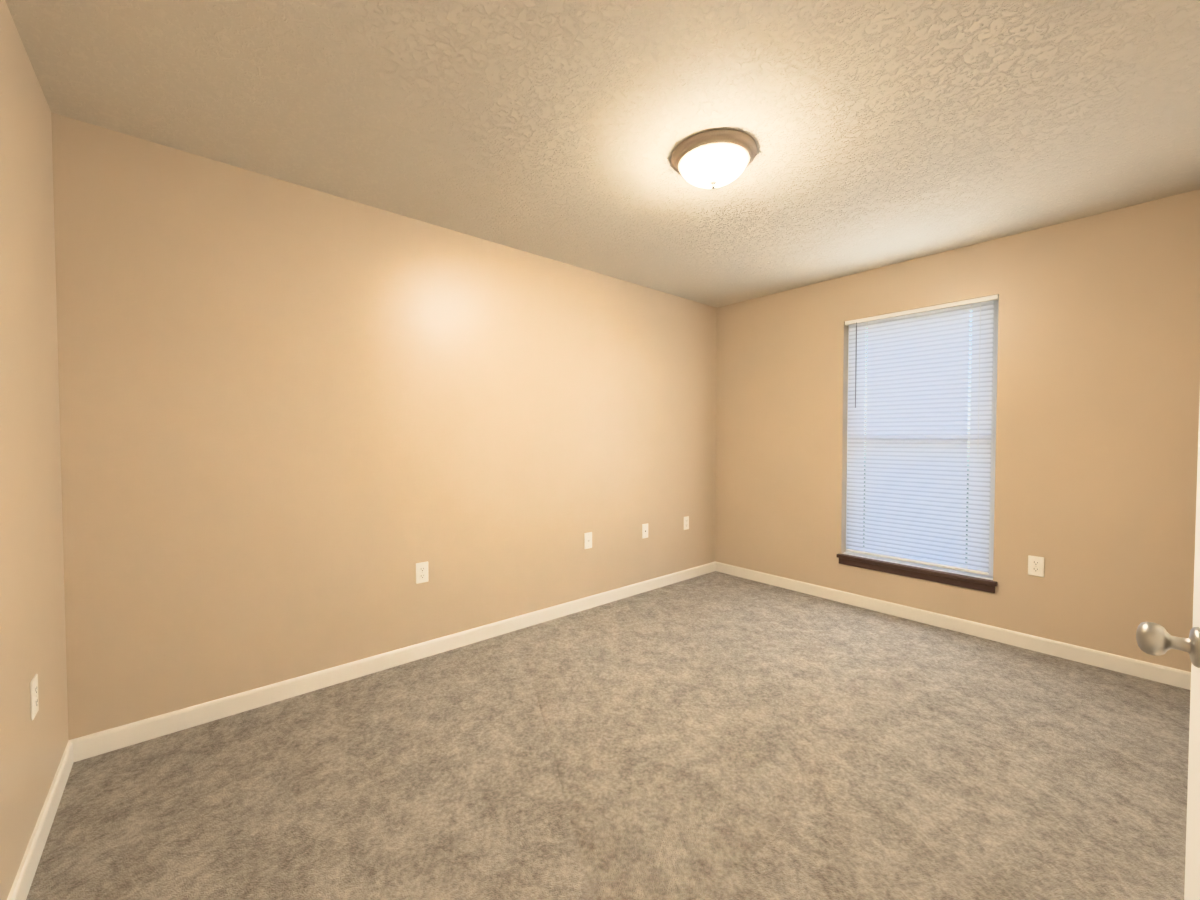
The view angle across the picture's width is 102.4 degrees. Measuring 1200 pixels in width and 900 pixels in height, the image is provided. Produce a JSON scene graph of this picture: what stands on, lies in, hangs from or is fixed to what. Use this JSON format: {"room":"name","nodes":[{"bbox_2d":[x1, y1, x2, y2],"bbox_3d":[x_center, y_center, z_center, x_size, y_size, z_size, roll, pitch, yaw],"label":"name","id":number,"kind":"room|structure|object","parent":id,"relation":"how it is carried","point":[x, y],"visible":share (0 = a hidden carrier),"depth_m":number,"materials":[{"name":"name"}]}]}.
{"room":"empty bedroom","nodes":[
{"label":"empty bedroom","id":0,"kind":"room"},
{"bbox_2d":[0,0,68,899],"bbox_3d":[-1.151,0.000,0.684,0.140,2.440,2.850,-1,2,-41],"label":"wall","id":1,"kind":"structure","parent":0,"point":[32,623],"depth_m":1.43,"materials":[{"name":"beige paint"}]},
{"bbox_2d":[30,674,38,719],"bbox_3d":[-1.686,0.736,1.438,0.007,0.115,0.070,-1,2,-41],"label":"outlet","id":2,"kind":"object","parent":1,"relation":"attached to","point":[34,700],"visible":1,"depth_m":1.43,"materials":[{"name":"white plastic"}]},
{"bbox_2d":[7,738,78,899],"bbox_3d":[-1.088,1.176,0.757,0.013,0.085,2.807,-1,2,-41],"label":"baseboard","id":3,"kind":"structure","parent":1,"relation":"attached to","point":[23,880],"depth_m":1.46,"materials":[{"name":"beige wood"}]},
{"bbox_2d":[51,112,716,739],"bbox_3d":[-0.520,-0.062,3.197,4.373,2.440,0.140,-1,2,-41],"label":"wall","id":4,"kind":"structure","parent":0,"point":[305,430],"depth_m":2.37,"materials":[{"name":"beige paint"}]},
{"bbox_2d":[79,562,714,760],"bbox_3d":[-0.470,1.117,3.167,4.093,0.085,0.013,-1,2,-41],"label":"baseboard","id":5,"kind":"structure","parent":4,"relation":"attached to","point":[129,735],"depth_m":2.42,"materials":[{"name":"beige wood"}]},
{"bbox_2d":[416,561,427,583],"bbox_3d":[-0.998,0.689,2.707,0.070,0.115,0.007,-1,2,-41],"label":"electrical outlet","id":6,"kind":"object","parent":4,"relation":"attached to","point":[421,572],"visible":1,"depth_m":2.70,"materials":[{"name":"white plastic"}]},
{"bbox_2d":[584,532,591,548],"bbox_3d":[-0.082,0.656,3.489,0.070,0.115,0.016,-1,2,-41],"label":"electrical outlet","id":7,"kind":"object","parent":4,"relation":"attached to","point":[587,540],"visible":1,"depth_m":3.49,"materials":[{"name":"white plastic"}]},
{"bbox_2d":[642,523,647,538],"bbox_3d":[0.364,0.652,3.878,0.070,0.115,0.007,-1,2,-41],"label":"electrical outlet","id":8,"kind":"object","parent":4,"relation":"attached to","point":[644,530],"visible":1,"depth_m":3.87,"materials":[{"name":"white plastic"}]},
{"bbox_2d":[684,516,688,529],"bbox_3d":[0.755,0.638,4.213,0.070,0.115,0.007,-1,2,-41],"label":"electrical outlet","id":9,"kind":"object","parent":4,"relation":"attached to","point":[686,522],"visible":1,"depth_m":4.21,"materials":[{"name":"white plastic"}]},
{"bbox_2d":[5,0,1199,307],"bbox_3d":[0.454,-1.313,2.032,4.373,0.120,3.130,-1,2,-41],"label":"ceiling","id":10,"kind":"structure","parent":0,"point":[885,132],"depth_m":1.77,"materials":[{"name":"white paint"}]},
{"bbox_2d":[671,129,756,188],"bbox_3d":[0.483,-1.184,2.053,0.356,0.140,0.356,-1,2,-41],"label":"light fixture","id":11,"kind":"object","parent":10,"relation":"attached to","point":[713,159],"visible":1,"depth_m":1.96,"materials":[{"name":"beige glass"}]},
{"bbox_2d":[26,571,1190,899],"bbox_3d":[0.454,1.246,2.095,4.373,0.120,3.130,-1,2,-41],"label":"floor","id":12,"kind":"structure","parent":0,"point":[714,735],"depth_m":1.76,"materials":[{"name":"grey carpet"}]},
{"bbox_2d":[715,189,1199,671],"bbox_3d":[2.059,-0.068,3.443,0.140,2.440,2.850,-1,2,-41],"label":"wall","id":13,"kind":"structure","parent":0,"point":[1098,395],"depth_m":2.77,"materials":[{"name":"beige paint"}]},
{"bbox_2d":[836,554,997,592],"bbox_3d":[2.130,0.829,3.310,0.105,0.072,0.947,-1,2,-41],"label":"window sill","id":14,"kind":"structure","parent":13,"relation":"attached to","point":[975,583],"depth_m":3.23,"materials":[{"name":"brown wood"}]},
{"bbox_2d":[842,294,998,579],"bbox_3d":[2.160,-0.080,3.314,0.130,1.745,0.903,-1,2,-41],"label":"window blind","id":15,"kind":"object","parent":13,"relation":"in","point":[909,425],"depth_m":3.23,"materials":[{"name":"white plastic"}]},
{"bbox_2d":[715,561,1190,689],"bbox_3d":[2.001,1.111,3.422,0.013,0.085,2.790,-1,2,-41],"label":"baseboard","id":16,"kind":"structure","parent":13,"relation":"attached to","point":[1134,667],"depth_m":2.96,"materials":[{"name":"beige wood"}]},
{"bbox_2d":[1028,555,1043,576],"bbox_3d":[2.531,0.674,2.798,0.007,0.115,0.070,-1,2,-41],"label":"outlet","id":17,"kind":"object","parent":13,"relation":"attached to","point":[1035,565],"visible":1,"depth_m":2.80,"materials":[{"name":"white plastic"}]},
{"bbox_3d":[0.198,0.184,-0.114,0.844,2.112,0.156,-1,2,-41],"label":"trim","id":18,"kind":"structure","parent":0,"visible":0},
{"bbox_2d":[1184,396,1199,899],"bbox_3d":[0.647,0.199,0.448,0.035,2.030,0.710,1,2,44],"label":"door leaf","id":19,"kind":"structure","parent":18,"relation":"attached to","point":[1192,875],"depth_m":0.69,"materials":[{"name":"white wood"}]},
{"bbox_2d":[1136,622,1199,667],"bbox_3d":[0.865,0.276,0.676,0.156,0.056,0.101,1,2,44],"label":"door knob","id":20,"kind":"object","parent":19,"relation":"attached to","point":[1152,638],"depth_m":0.68,"materials":[{"name":"grey metal"}]}
]}

